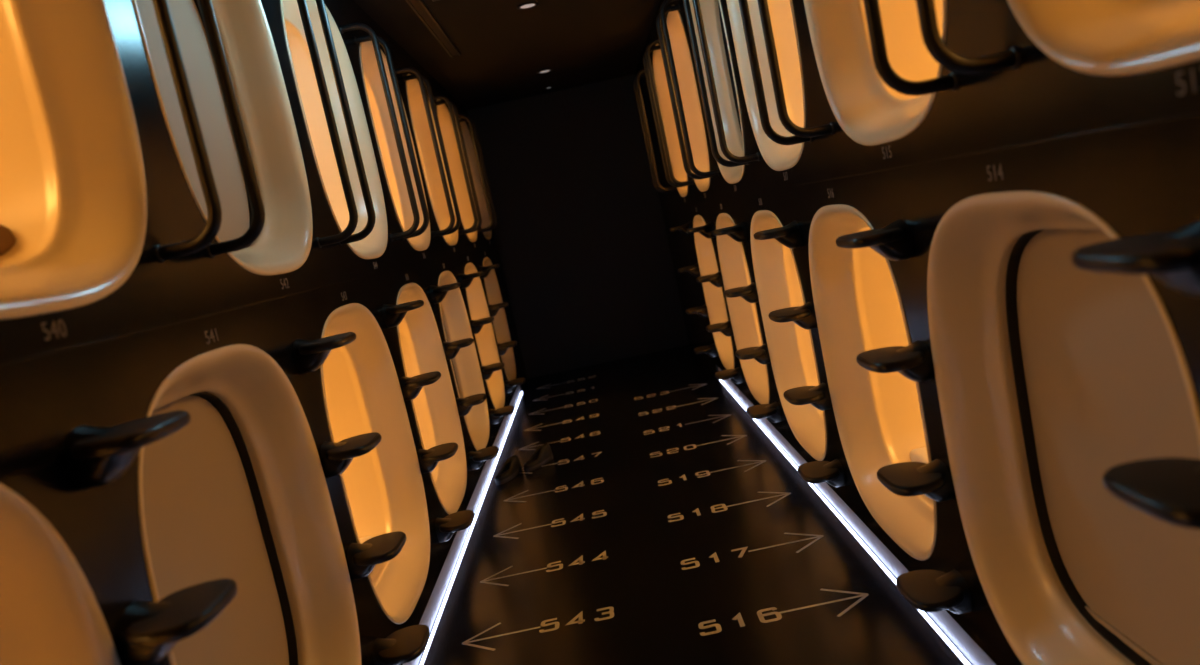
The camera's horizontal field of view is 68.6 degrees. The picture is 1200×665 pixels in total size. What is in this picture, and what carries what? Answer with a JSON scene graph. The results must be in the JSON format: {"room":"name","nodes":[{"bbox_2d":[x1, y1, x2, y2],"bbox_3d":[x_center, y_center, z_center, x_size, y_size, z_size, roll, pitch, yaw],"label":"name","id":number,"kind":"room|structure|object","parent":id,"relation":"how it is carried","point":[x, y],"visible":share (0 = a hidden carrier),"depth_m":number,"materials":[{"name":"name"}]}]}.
{"room":"capsule hotel corridor","nodes":[
{"label":"capsule hotel corridor","id":0,"kind":"room"},
{"bbox_2d":[0,0,524,664],"bbox_3d":[-0.987,-0.310,4.000,0.100,2.580,9.450,-12,7,0],"label":"wall","id":1,"kind":"structure","parent":0,"point":[114,382],"depth_m":1.93,"materials":[{"name":"black paint"}]},
{"bbox_2d":[0,484,120,664],"bbox_3d":[-1.695,0.918,0.964,1.954,1.114,0.984,-12,7,0],"label":"capsule","id":2,"kind":"object","parent":1,"relation":"attached to","point":[50,614],"visible":1,"depth_m":1.34,"materials":[{"name":"beige plastic"}]},
{"bbox_2d":[0,0,146,319],"bbox_3d":[-1.965,-0.368,1.364,1.954,1.114,0.984,-12,7,0],"label":"capsule","id":3,"kind":"object","parent":1,"relation":"attached to","point":[73,190],"visible":1,"depth_m":1.77,"materials":[{"name":"beige plastic"}]},
{"bbox_2d":[0,225,15,255],"bbox_3d":[-1.313,-0.142,1.720,0.340,0.120,0.152,-12,7,0],"label":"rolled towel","id":4,"kind":"object","parent":3,"relation":"on","point":[7,240],"visible":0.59,"depth_m":1.71,"materials":[{"name":"brown fabric"}]},
{"bbox_2d":[63,410,190,488],"bbox_3d":[-0.772,0.189,1.451,0.155,0.100,0.212,-12,7,0],"label":"step","id":5,"kind":"structure","parent":1,"relation":"attached to","point":[93,456],"depth_m":1.40,"materials":[{"name":"black plastic"}]},
{"bbox_2d":[117,579,237,664],"bbox_3d":[-0.707,0.494,1.490,0.155,0.100,0.212,-12,7,0],"label":"step","id":6,"kind":"structure","parent":1,"relation":"attached to","point":[148,631],"depth_m":1.45,"materials":[{"name":"black plastic"}]},
{"bbox_2d":[152,0,221,262],"bbox_3d":[-0.947,-0.639,1.784,0.151,0.984,0.038,-12,7,0],"label":"grab rail","id":7,"kind":"object","parent":1,"relation":"attached to","point":[161,7],"visible":1,"depth_m":1.81,"materials":[{"name":"black metal"}]},
{"bbox_2d":[136,0,249,241],"bbox_3d":[-1.201,-0.671,2.462,0.012,0.912,0.782,-12,7,0],"label":"blind","id":8,"kind":"object","parent":1,"relation":"attached to","point":[186,15],"depth_m":2.67,"materials":[{"name":"beige"}]},
{"bbox_2d":[132,0,312,275],"bbox_3d":[-1.984,-0.505,2.469,1.954,1.114,0.984,-12,7,0],"label":"capsule","id":9,"kind":"object","parent":1,"relation":"attached to","point":[284,242],"visible":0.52,"depth_m":2.81,"materials":[{"name":"beige plastic"}]},
{"bbox_2d":[198,0,264,257],"bbox_3d":[-0.951,-0.669,2.032,0.151,0.984,0.038,-12,7,0],"label":"grab rail","id":10,"kind":"object","parent":1,"relation":"attached to","point":[206,8],"visible":0.94,"depth_m":2.05,"materials":[{"name":"black"}]},
{"bbox_2d":[0,245,494,366],"bbox_3d":[-0.932,-0.286,4.004,0.005,0.005,9.450,-12,7,0],"label":"trim","id":11,"kind":"structure","parent":1,"relation":"attached to","point":[226,310],"depth_m":1.81,"materials":[{"name":"black paint"}]},
{"bbox_2d":[138,344,361,664],"bbox_3d":[-1.715,0.782,2.068,1.954,1.114,0.984,-12,7,0],"label":"capsule","id":12,"kind":"object","parent":1,"relation":"attached to","point":[239,493],"visible":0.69,"depth_m":2.34,"materials":[{"name":"beige plastic"}]},
{"bbox_2d":[143,396,288,664],"bbox_3d":[-0.931,0.616,2.062,0.012,0.912,0.782,-12,7,0],"label":"blind","id":13,"kind":"object","parent":12,"relation":"in","point":[206,519],"depth_m":2.20,"materials":[{"name":"beige"}]},
{"bbox_2d":[293,332,355,372],"bbox_3d":[-0.792,0.052,2.556,0.155,0.100,0.212,-12,7,0],"label":"step","id":14,"kind":"structure","parent":1,"relation":"attached to","point":[310,355],"depth_m":2.50,"materials":[{"name":"black plastic"}]},
{"bbox_2d":[297,0,357,247],"bbox_3d":[-0.967,-0.775,2.889,0.151,0.984,0.038,-12,7,0],"label":"grab rail","id":15,"kind":"object","parent":1,"relation":"attached to","point":[302,5],"visible":1,"depth_m":2.89,"materials":[{"name":"black"}]},
{"bbox_2d":[280,0,387,258],"bbox_3d":[-2.004,-0.642,3.574,1.954,1.114,0.984,-12,7,0],"label":"capsule","id":16,"kind":"object","parent":1,"relation":"attached to","point":[374,245],"visible":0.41,"depth_m":3.95,"materials":[{"name":"beige plastic"}]},
{"bbox_2d":[315,0,375,245],"bbox_3d":[-0.971,-0.806,3.137,0.151,0.984,0.038,-12,7,0],"label":"grab rail","id":17,"kind":"object","parent":1,"relation":"attached to","point":[366,231],"visible":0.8,"depth_m":3.14,"materials":[{"name":"black"}]},
{"bbox_2d":[320,432,380,476],"bbox_3d":[-0.727,0.357,2.595,0.155,0.100,0.212,-12,7,0],"label":"step","id":18,"kind":"structure","parent":1,"relation":"attached to","point":[336,457],"depth_m":2.54,"materials":[{"name":"black plastic"}]},
{"bbox_2d":[321,303,429,623],"bbox_3d":[-1.735,0.645,3.173,1.954,1.114,0.984,-12,7,0],"label":"capsule","id":19,"kind":"object","parent":1,"relation":"attached to","point":[383,487],"visible":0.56,"depth_m":3.55,"materials":[{"name":"beige plastic"}]},
{"bbox_2d":[347,531,405,578],"bbox_3d":[-0.660,0.668,2.635,0.155,0.100,0.212,-12,7,0],"label":"step","id":20,"kind":"structure","parent":1,"relation":"attached to","point":[362,558],"depth_m":2.59,"materials":[{"name":"black plastic"}]},
{"bbox_2d":[339,23,419,240],"bbox_3d":[-0.986,-0.912,3.994,0.151,0.984,0.038,-12,7,0],"label":"grab rail","id":21,"kind":"object","parent":1,"relation":"attached to","point":[353,26],"visible":1,"depth_m":3.98,"materials":[{"name":"black metal"}]},
{"bbox_2d":[354,35,428,239],"bbox_3d":[-0.991,-0.943,4.242,0.151,0.984,0.038,-12,7,0],"label":"grab rail","id":22,"kind":"object","parent":1,"relation":"attached to","point":[365,38],"visible":0.8,"depth_m":4.23,"materials":[{"name":"black metal"}]},
{"bbox_2d":[360,41,430,250],"bbox_3d":[-2.024,-0.778,4.679,1.954,1.114,0.984,-12,7,0],"label":"capsule","id":23,"kind":"object","parent":1,"relation":"attached to","point":[376,99],"visible":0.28,"depth_m":5.05,"materials":[{"name":"beige plastic"}]},
{"bbox_2d":[372,624,429,664],"bbox_3d":[-0.596,0.969,2.673,0.155,0.100,0.212,-12,7,0],"label":"step","id":24,"kind":"structure","parent":1,"relation":"attached to","point":[404,645],"depth_m":2.63,"materials":[{"name":"black plastic"}]},
{"bbox_2d":[382,300,423,327],"bbox_3d":[-0.811,-0.084,3.661,0.155,0.100,0.212,-12,7,0],"label":"step","id":25,"kind":"structure","parent":1,"relation":"attached to","point":[393,315],"depth_m":3.61,"materials":[{"name":"black plastic"}]},
{"bbox_2d":[400,371,440,400],"bbox_3d":[-0.746,0.220,3.700,0.155,0.100,0.212,-12,7,0],"label":"step","id":26,"kind":"structure","parent":1,"relation":"attached to","point":[411,387],"depth_m":3.65,"materials":[{"name":"black plastic"}]},
{"bbox_2d":[395,67,454,237],"bbox_3d":[-1.006,-1.049,5.098,0.151,0.984,0.038,-12,7,0],"label":"grab rail","id":27,"kind":"object","parent":1,"relation":"attached to","point":[403,69],"visible":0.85,"depth_m":5.09,"materials":[{"name":"black metal"}]},
{"bbox_2d":[396,283,466,514],"bbox_3d":[-1.754,0.508,4.278,1.954,1.114,0.984,-12,7,0],"label":"capsule","id":28,"kind":"object","parent":1,"relation":"attached to","point":[435,409],"visible":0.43,"depth_m":4.66,"materials":[{"name":"beige plastic"}]},
{"bbox_2d":[402,74,460,236],"bbox_3d":[-1.010,-1.080,5.346,0.151,0.984,0.038,-12,7,0],"label":"grab rail","id":29,"kind":"object","parent":1,"relation":"attached to","point":[413,76],"visible":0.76,"depth_m":5.33,"materials":[{"name":"black metal"}]},
{"bbox_2d":[406,74,457,245],"bbox_3d":[-2.043,-0.915,5.784,1.954,1.114,0.984,-12,7,0],"label":"capsule","id":30,"kind":"object","parent":1,"relation":"attached to","point":[420,124],"visible":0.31,"depth_m":6.17,"materials":[{"name":"beige plastic"}]},
{"bbox_2d":[418,442,457,473],"bbox_3d":[-0.680,0.531,3.740,0.155,0.100,0.212,-12,7,0],"label":"step","id":31,"kind":"structure","parent":1,"relation":"attached to","point":[429,459],"depth_m":3.69,"materials":[{"name":"black plastic"}]},
{"bbox_2d":[430,282,460,303],"bbox_3d":[-0.831,-0.221,4.766,0.155,0.100,0.212,-12,7,0],"label":"step","id":32,"kind":"structure","parent":1,"relation":"attached to","point":[438,293],"depth_m":4.71,"materials":[{"name":"black plastic"}]},
{"bbox_2d":[428,95,477,234],"bbox_3d":[-1.025,-1.186,6.203,0.151,0.984,0.038,-12,7,0],"label":"grab rail","id":33,"kind":"object","parent":1,"relation":"attached to","point":[435,97],"visible":0.87,"depth_m":6.19,"materials":[{"name":"black metal"}]},
{"bbox_2d":[435,510,473,542],"bbox_3d":[-0.616,0.832,3.778,0.155,0.100,0.212,-12,7,0],"label":"step","id":34,"kind":"structure","parent":1,"relation":"attached to","point":[445,527],"depth_m":3.73,"materials":[{"name":"black plastic"}]},
{"bbox_2d":[436,99,476,241],"bbox_3d":[-2.063,-1.052,6.888,1.954,1.114,0.984,-12,7,0],"label":"capsule","id":35,"kind":"object","parent":1,"relation":"attached to","point":[443,114],"visible":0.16,"depth_m":7.29,"materials":[{"name":"beige plastic"}]},
{"bbox_2d":[434,100,481,234],"bbox_3d":[-1.030,-1.216,6.451,0.151,0.984,0.038,-12,7,0],"label":"grab rail","id":36,"kind":"object","parent":1,"relation":"attached to","point":[441,102],"visible":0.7,"depth_m":6.44,"materials":[{"name":"black metal"}]},
{"bbox_2d":[443,338,473,359],"bbox_3d":[-0.766,0.084,4.805,0.155,0.100,0.212,-12,7,0],"label":"step","id":37,"kind":"structure","parent":1,"relation":"attached to","point":[451,349],"depth_m":4.75,"materials":[{"name":"black plastic"}]},
{"bbox_2d":[402,385,522,664],"bbox_3d":[-0.680,1.038,3.820,0.024,0.120,8.750,-12,7,0],"label":"light strip","id":38,"kind":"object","parent":1,"relation":"attached to","point":[432,609],"depth_m":4.10,"materials":[{"name":"grey plastic"}]},
{"bbox_2d":[438,271,489,450],"bbox_3d":[-1.774,0.372,5.383,1.954,1.114,0.984,-12,7,0],"label":"capsule","id":39,"kind":"object","parent":1,"relation":"attached to","point":[455,321],"visible":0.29,"depth_m":5.77,"materials":[{"name":"beige plastic"}]},
{"bbox_2d":[456,393,486,415],"bbox_3d":[-0.700,0.394,4.844,0.155,0.100,0.212,-12,7,0],"label":"step","id":40,"kind":"structure","parent":1,"relation":"attached to","point":[464,405],"depth_m":4.79,"materials":[{"name":"black plastic"}]},
{"bbox_2d":[459,118,491,239],"bbox_3d":[-2.083,-1.189,7.993,1.954,1.114,0.984,-12,7,0],"label":"capsule","id":41,"kind":"object","parent":1,"relation":"attached to","point":[474,167],"visible":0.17,"depth_m":8.41,"materials":[{"name":"beige plastic"}]},
{"bbox_2d":[458,115,493,232],"bbox_3d":[-1.045,-1.323,7.308,0.151,0.984,0.038,-12,7,0],"label":"grab rail","id":42,"kind":"object","parent":1,"relation":"attached to","point":[467,118],"visible":0.8,"depth_m":7.30,"materials":[{"name":"black metal"}]},
{"bbox_2d":[459,118,496,232],"bbox_3d":[-1.049,-1.353,7.556,0.151,0.984,0.038,-12,7,0],"label":"grab rail","id":43,"kind":"object","parent":1,"relation":"attached to","point":[463,119],"visible":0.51,"depth_m":7.54,"materials":[{"name":"black metal"}]},
{"bbox_2d":[469,446,498,469],"bbox_3d":[-0.636,0.695,4.883,0.155,0.100,0.212,-12,7,0],"label":"step","id":44,"kind":"structure","parent":1,"relation":"attached to","point":[477,458],"depth_m":4.83,"materials":[{"name":"black plastic"}]},
{"bbox_2d":[465,263,504,408],"bbox_3d":[-1.794,0.235,6.488,1.954,1.114,0.984,-12,7,0],"label":"capsule","id":45,"kind":"object","parent":1,"relation":"attached to","point":[486,342],"visible":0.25,"depth_m":6.88,"materials":[{"name":"beige plastic"}]},
{"bbox_2d":[480,362,504,379],"bbox_3d":[-0.719,0.258,5.949,0.155,0.100,0.212,-12,7,0],"label":"step","id":46,"kind":"structure","parent":1,"relation":"attached to","point":[487,371],"depth_m":5.89,"materials":[{"name":"black plastic"}]},
{"bbox_2d":[483,257,515,380],"bbox_3d":[-1.813,0.098,7.592,1.954,1.114,0.984,-12,7,0],"label":"capsule","id":47,"kind":"object","parent":1,"relation":"attached to","point":[500,323],"visible":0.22,"depth_m":8.00,"materials":[{"name":"beige plastic"}]},
{"bbox_2d":[491,406,514,423],"bbox_3d":[-0.655,0.558,5.987,0.155,0.100,0.212,-12,7,0],"label":"step","id":48,"kind":"structure","parent":1,"relation":"attached to","point":[497,415],"depth_m":5.93,"materials":[{"name":"black plastic"}]},
{"bbox_2d":[353,0,659,109],"bbox_3d":[-0.402,-1.812,3.976,5.900,0.100,9.750,-12,7,0],"label":"ceiling","id":49,"kind":"structure","parent":0,"point":[502,47],"depth_m":6.10,"materials":[{"name":"black paint"}]},
{"bbox_2d":[405,0,460,56],"bbox_3d":[-0.952,-1.668,4.211,0.070,0.012,3.600,-12,7,0],"label":"ceiling track","id":50,"kind":"object","parent":49,"relation":"attached to","point":[417,6],"visible":1,"depth_m":5.10,"materials":[{"name":"black metal"}]},
{"bbox_2d":[467,74,688,378],"bbox_3d":[-0.194,-1.023,8.748,5.900,2.700,0.120,-12,7,0],"label":"wall","id":51,"kind":"structure","parent":0,"point":[580,230],"depth_m":8.69,"materials":[{"name":"black paint"}]},
{"bbox_2d":[419,345,971,664],"bbox_3d":[0.177,0.905,4.323,2.700,0.100,9.750,-12,7,0],"label":"floor","id":52,"kind":"structure","parent":0,"point":[659,606],"depth_m":3.69,"materials":[{"name":"black"}]},
{"bbox_2d":[495,455,521,484],"bbox_3d":[-0.558,0.829,5.333,0.085,0.102,0.273,-9,8,26],"label":"shoe","id":53,"kind":"object","parent":52,"relation":"on","point":[512,467],"visible":1,"depth_m":5.31,"materials":[{"name":"black rubber"}]},
{"bbox_2d":[462,607,613,650],"bbox_3d":[-0.227,1.079,3.220,0.570,0.001,0.221,-12,7,0],"label":"floor marking","id":54,"kind":"object","parent":52,"relation":"on","point":[580,615],"depth_m":3.22,"materials":[{"name":"grey paint"}]},
{"bbox_2d":[524,443,552,471],"bbox_3d":[-0.387,0.775,5.471,0.085,0.102,0.273,-7,9,34],"label":"shoe","id":55,"kind":"object","parent":52,"relation":"on","point":[542,455],"visible":1,"depth_m":5.46,"materials":[{"name":"black rubber"}]},
{"bbox_2d":[480,550,607,585],"bbox_3d":[-0.240,1.012,3.773,0.562,0.001,0.221,-12,7,0],"label":"floor marking","id":56,"kind":"object","parent":52,"relation":"on","point":[604,557],"depth_m":3.77,"materials":[{"name":"grey paint"}]},
{"bbox_2d":[493,510,606,538],"bbox_3d":[-0.247,0.943,4.325,0.570,0.001,0.221,-12,7,0],"label":"floor marking","id":57,"kind":"object","parent":52,"relation":"on","point":[593,513],"depth_m":4.33,"materials":[{"name":"grey paint"}]},
{"bbox_2d":[668,492,790,521],"bbox_3d":[0.595,0.798,4.051,0.580,0.001,0.221,-12,7,0],"label":"floor marking","id":58,"kind":"object","parent":52,"relation":"on","point":[724,506],"depth_m":4.05,"materials":[{"name":"grey paint"}]},
{"bbox_2d":[681,533,822,569],"bbox_3d":[0.605,0.867,3.498,0.580,0.001,0.221,-12,7,0],"label":"floor marking","id":59,"kind":"object","parent":52,"relation":"on","point":[818,537],"depth_m":3.50,"materials":[{"name":"grey paint"}]},
{"bbox_2d":[698,589,868,635],"bbox_3d":[0.614,0.935,2.946,0.580,0.001,0.221,-12,7,0],"label":"floor marking","id":60,"kind":"object","parent":52,"relation":"on","point":[738,616],"depth_m":2.95,"materials":[{"name":"grey paint"}]},
{"bbox_2d":[719,380,970,664],"bbox_3d":[0.998,0.818,3.188,0.016,0.010,7.470,-12,7,0],"label":"light strip","id":61,"kind":"object","parent":52,"relation":"on","point":[892,578],"visible":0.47,"depth_m":3.30,"materials":[{"name":"white plastic"}]},
{"bbox_2d":[635,0,1199,664],"bbox_3d":[0.735,-0.675,3.986,0.100,2.580,9.450,-12,7,0],"label":"wall","id":62,"kind":"structure","parent":0,"point":[1143,179],"depth_m":1.84,"materials":[{"name":"black paint"}]},
{"bbox_2d":[634,73,673,192],"bbox_3d":[0.433,-1.625,7.211,0.151,0.984,0.038,-12,7,0],"label":"grab rail","id":63,"kind":"object","parent":62,"relation":"attached to","point":[641,75],"visible":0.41,"depth_m":7.20,"materials":[{"name":"black metal"}]},
{"bbox_2d":[636,67,676,191],"bbox_3d":[0.437,-1.594,6.963,0.151,0.984,0.038,-12,7,0],"label":"grab rail","id":64,"kind":"object","parent":62,"relation":"attached to","point":[640,72],"visible":0.84,"depth_m":6.96,"materials":[{"name":"black"}]},
{"bbox_2d":[643,45,689,186],"bbox_3d":[0.452,-1.488,6.106,0.151,0.984,0.038,-12,7,0],"label":"grab rail","id":65,"kind":"object","parent":62,"relation":"attached to","point":[653,48],"visible":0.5,"depth_m":6.09,"materials":[{"name":"black"}]},
{"bbox_2d":[645,37,693,185],"bbox_3d":[0.457,-1.458,5.858,0.151,0.984,0.038,-12,7,0],"label":"grab rail","id":66,"kind":"object","parent":62,"relation":"attached to","point":[647,51],"visible":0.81,"depth_m":5.85,"materials":[{"name":"black"}]},
{"bbox_2d":[653,44,687,196],"bbox_3d":[1.470,-1.759,6.526,1.954,1.114,0.984,-12,7,0],"label":"capsule","id":67,"kind":"object","parent":62,"relation":"attached to","point":[679,173],"visible":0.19,"depth_m":6.95,"materials":[{"name":"beige plastic"}]},
{"bbox_2d":[656,4,712,178],"bbox_3d":[0.472,-1.352,5.002,0.151,0.984,0.038,-12,7,0],"label":"grab rail","id":68,"kind":"object","parent":62,"relation":"attached to","point":[676,7],"visible":0.8,"depth_m":4.99,"materials":[{"name":"black"}]},
{"bbox_2d":[666,5,709,191],"bbox_3d":[1.490,-1.622,5.421,1.954,1.114,0.984,-12,7,0],"label":"capsule","id":69,"kind":"object","parent":62,"relation":"attached to","point":[682,60],"visible":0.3,"depth_m":5.82,"materials":[{"name":"beige plastic"}]},
{"bbox_2d":[660,0,718,176],"bbox_3d":[0.476,-1.321,4.753,0.151,0.984,0.038,-12,7,0],"label":"grab rail","id":70,"kind":"object","parent":62,"relation":"attached to","point":[665,3],"visible":1,"depth_m":4.75,"materials":[{"name":"black metal"}]},
{"bbox_2d":[687,334,718,373],"bbox_3d":[0.920,0.180,7.874,0.038,0.120,1.950,-12,7,0],"label":"trim","id":71,"kind":"structure","parent":62,"relation":"attached to","point":[714,368],"depth_m":7.54,"materials":[{"name":"black paint"}]},
{"bbox_2d":[696,271,723,286],"bbox_3d":[0.693,-0.324,5.565,0.155,0.100,0.212,-12,7,0],"label":"step","id":72,"kind":"structure","parent":62,"relation":"attached to","point":[716,279],"depth_m":5.51,"materials":[{"name":"black plastic"}]},
{"bbox_2d":[693,215,733,368],"bbox_3d":[1.740,-0.472,6.125,1.954,1.114,0.984,-12,7,0],"label":"capsule","id":73,"kind":"object","parent":62,"relation":"attached to","point":[714,297],"visible":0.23,"depth_m":6.54,"materials":[{"name":"beige plastic"}]},
{"bbox_2d":[683,0,748,166],"bbox_3d":[0.492,-1.215,3.897,0.151,0.984,0.038,-12,7,0],"label":"grab rail","id":74,"kind":"object","parent":62,"relation":"attached to","point":[686,3],"visible":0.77,"depth_m":3.90,"materials":[{"name":"black metal"}]},
{"bbox_2d":[689,0,743,183],"bbox_3d":[1.510,-1.485,4.316,1.954,1.114,0.984,-12,7,0],"label":"capsule","id":75,"kind":"object","parent":62,"relation":"attached to","point":[712,15],"visible":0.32,"depth_m":4.71,"materials":[{"name":"beige plastic"}]},
{"bbox_2d":[706,320,732,336],"bbox_3d":[0.759,-0.014,5.604,0.155,0.100,0.212,-12,7,0],"label":"step","id":76,"kind":"structure","parent":62,"relation":"attached to","point":[725,328],"depth_m":5.55,"materials":[{"name":"black plastic"}]},
{"bbox_2d":[692,0,759,162],"bbox_3d":[0.496,-1.184,3.649,0.151,0.984,0.038,-12,7,0],"label":"grab rail","id":77,"kind":"object","parent":62,"relation":"attached to","point":[696,4],"visible":1,"depth_m":3.66,"materials":[{"name":"black metal"}]},
{"bbox_2d":[715,367,742,383],"bbox_3d":[0.823,0.287,5.643,0.155,0.100,0.212,-12,7,0],"label":"step","id":78,"kind":"structure","parent":62,"relation":"attached to","point":[735,375],"depth_m":5.59,"materials":[{"name":"black plastic"}]},
{"bbox_2d":[712,221,746,241],"bbox_3d":[0.647,-0.492,4.421,0.155,0.100,0.212,-12,7,0],"label":"step","id":79,"kind":"structure","parent":62,"relation":"attached to","point":[737,232],"depth_m":4.37,"materials":[{"name":"black plastic"}]},
{"bbox_2d":[723,283,758,302],"bbox_3d":[0.712,-0.187,4.460,0.155,0.100,0.212,-12,7,0],"label":"step","id":80,"kind":"structure","parent":62,"relation":"attached to","point":[749,293],"depth_m":4.40,"materials":[{"name":"black plastic"}]},
{"bbox_2d":[716,213,769,403],"bbox_3d":[1.760,-0.335,5.020,1.954,1.114,0.984,-12,7,0],"label":"capsule","id":81,"kind":"object","parent":62,"relation":"attached to","point":[743,314],"visible":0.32,"depth_m":5.42,"materials":[{"name":"beige plastic"}]},
{"bbox_2d":[735,344,769,363],"bbox_3d":[0.778,0.123,4.499,0.155,0.100,0.212,-12,7,0],"label":"step","id":82,"kind":"structure","parent":62,"relation":"attached to","point":[760,354],"depth_m":4.45,"materials":[{"name":"black plastic"}]},
{"bbox_2d":[746,402,780,422],"bbox_3d":[0.843,0.424,4.538,0.155,0.100,0.212,-12,7,0],"label":"step","id":83,"kind":"structure","parent":62,"relation":"attached to","point":[771,412],"depth_m":4.49,"materials":[{"name":"black plastic"}]},
{"bbox_2d":[726,0,805,170],"bbox_3d":[1.529,-1.349,3.212,1.954,1.114,0.984,-12,7,0],"label":"capsule","id":84,"kind":"object","parent":62,"relation":"attached to","point":[778,157],"visible":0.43,"depth_m":3.63,"materials":[{"name":"beige plastic"}]},
{"bbox_2d":[738,0,812,144],"bbox_3d":[0.511,-1.078,2.792,0.151,0.984,0.038,-12,7,0],"label":"grab rail","id":85,"kind":"object","parent":62,"relation":"attached to","point":[743,4],"visible":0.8,"depth_m":2.82,"materials":[{"name":"black metal"}]},
{"bbox_2d":[753,221,801,248],"bbox_3d":[0.667,-0.355,3.316,0.155,0.100,0.212,-12,7,0],"label":"step","id":86,"kind":"structure","parent":62,"relation":"attached to","point":[789,235],"depth_m":3.26,"materials":[{"name":"black plastic"}]},
{"bbox_2d":[750,210,826,460],"bbox_3d":[1.779,-0.199,3.916,1.954,1.114,0.984,-12,7,0],"label":"capsule","id":87,"kind":"object","parent":62,"relation":"attached to","point":[778,283],"visible":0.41,"depth_m":4.31,"materials":[{"name":"beige plastic"}]},
{"bbox_2d":[768,302,816,329],"bbox_3d":[0.732,-0.051,3.355,0.155,0.100,0.212,-12,7,0],"label":"step","id":88,"kind":"structure","parent":62,"relation":"attached to","point":[804,316],"depth_m":3.30,"materials":[{"name":"black plastic"}]},
{"bbox_2d":[757,0,834,137],"bbox_3d":[0.516,-1.047,2.544,0.151,0.984,0.038,-12,7,0],"label":"grab rail","id":89,"kind":"object","parent":62,"relation":"attached to","point":[798,131],"visible":1,"depth_m":2.57,"materials":[{"name":"black metal"}]},
{"bbox_2d":[783,383,831,410],"bbox_3d":[0.798,0.260,3.395,0.155,0.100,0.212,-12,7,0],"label":"step","id":90,"kind":"structure","parent":62,"relation":"attached to","point":[818,396],"depth_m":3.34,"materials":[{"name":"black plastic"}]},
{"bbox_2d":[797,459,845,486],"bbox_3d":[0.862,0.561,3.433,0.155,0.100,0.212,-12,7,0],"label":"step","id":91,"kind":"structure","parent":62,"relation":"attached to","point":[815,472],"depth_m":3.38,"materials":[{"name":"black plastic"}]},
{"bbox_2d":[718,367,995,664],"bbox_3d":[1.010,0.759,3.186,0.024,0.120,7.500,-12,7,0],"label":"baseboard","id":92,"kind":"structure","parent":62,"relation":"attached to","point":[973,653],"depth_m":3.21,"materials":[{"name":"grey"}]},
{"bbox_2d":[809,204,936,560],"bbox_3d":[1.799,-0.062,2.811,1.954,1.114,0.984,-12,7,0],"label":"capsule","id":93,"kind":"object","parent":62,"relation":"attached to","point":[880,419],"visible":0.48,"depth_m":3.20,"materials":[{"name":"beige plastic"}]},
{"bbox_2d":[836,219,912,260],"bbox_3d":[0.686,-0.219,2.211,0.155,0.100,0.212,-12,7,0],"label":"step","id":94,"kind":"structure","parent":62,"relation":"attached to","point":[893,242],"depth_m":2.16,"materials":[{"name":"black plastic"}]},
{"bbox_2d":[803,0,946,145],"bbox_3d":[1.549,-1.212,2.107,1.954,1.114,0.984,-12,7,0],"label":"capsule","id":95,"kind":"object","parent":62,"relation":"attached to","point":[870,112],"visible":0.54,"depth_m":2.53,"materials":[{"name":"beige plastic"}]},
{"bbox_2d":[856,340,932,381],"bbox_3d":[0.751,0.086,2.250,0.155,0.100,0.212,-12,7,0],"label":"step","id":96,"kind":"structure","parent":62,"relation":"attached to","point":[913,361],"depth_m":2.20,"materials":[{"name":"black plastic"}]},
{"bbox_2d":[863,0,958,95],"bbox_3d":[0.531,-0.941,1.687,0.151,0.984,0.038,-12,7,0],"label":"grab rail","id":97,"kind":"object","parent":62,"relation":"attached to","point":[883,67],"visible":0.99,"depth_m":1.73,"materials":[{"name":"black metal"}]},
{"bbox_2d":[877,459,952,501],"bbox_3d":[0.818,0.397,2.290,0.155,0.100,0.212,-12,7,0],"label":"step","id":98,"kind":"structure","parent":62,"relation":"attached to","point":[932,479],"depth_m":2.24,"materials":[{"name":"black plastic"}]},
{"bbox_2d":[662,111,1199,209],"bbox_3d":[0.695,-0.631,3.990,0.005,0.005,9.450,-12,7,0],"label":"trim","id":99,"kind":"structure","parent":62,"relation":"attached to","point":[1197,113],"depth_m":1.53,"materials":[{"name":"black paint"}]},
{"bbox_2d":[896,569,971,613],"bbox_3d":[0.882,0.698,2.328,0.155,0.100,0.212,-12,7,0],"label":"step","id":100,"kind":"structure","parent":62,"relation":"attached to","point":[925,590],"depth_m":2.29,"materials":[{"name":"black plastic"}]},
{"bbox_2d":[916,0,1020,74],"bbox_3d":[0.535,-0.911,1.439,0.151,0.984,0.038,-12,7,0],"label":"grab rail","id":101,"kind":"object","parent":62,"relation":"attached to","point":[930,33],"visible":1,"depth_m":1.48,"materials":[{"name":"black metal"}]},
{"bbox_2d":[927,191,1199,664],"bbox_3d":[1.818,0.075,1.706,1.954,1.114,0.984,-12,7,0],"label":"capsule","id":102,"kind":"object","parent":62,"relation":"attached to","point":[1052,375],"visible":0.89,"depth_m":1.94,"materials":[{"name":"beige plastic"}]},
{"bbox_2d":[1017,229,1199,664],"bbox_3d":[1.035,0.241,1.713,0.012,0.912,0.782,-12,7,0],"label":"blind","id":103,"kind":"object","parent":102,"relation":"in","point":[1101,387],"depth_m":1.81,"materials":[{"name":"beige"}]},
{"bbox_2d":[1007,0,1199,75],"bbox_3d":[1.568,-1.075,1.002,1.954,1.114,0.984,-12,7,0],"label":"capsule","id":104,"kind":"object","parent":62,"relation":"attached to","point":[1092,37],"visible":1,"depth_m":1.30,"materials":[{"name":"beige plastic"}]},
{"bbox_2d":[1071,219,1199,297],"bbox_3d":[0.706,-0.082,1.107,0.155,0.100,0.212,-12,7,0],"label":"step","id":105,"kind":"structure","parent":62,"relation":"attached to","point":[1173,258],"depth_m":1.08,"materials":[{"name":"black plastic"}]},
{"bbox_2d":[1102,457,1199,528],"bbox_3d":[0.771,0.223,1.145,0.155,0.100,0.212,-12,7,0],"label":"step","id":106,"kind":"structure","parent":62,"relation":"attached to","point":[1167,490],"depth_m":1.15,"materials":[{"name":"black plastic"}]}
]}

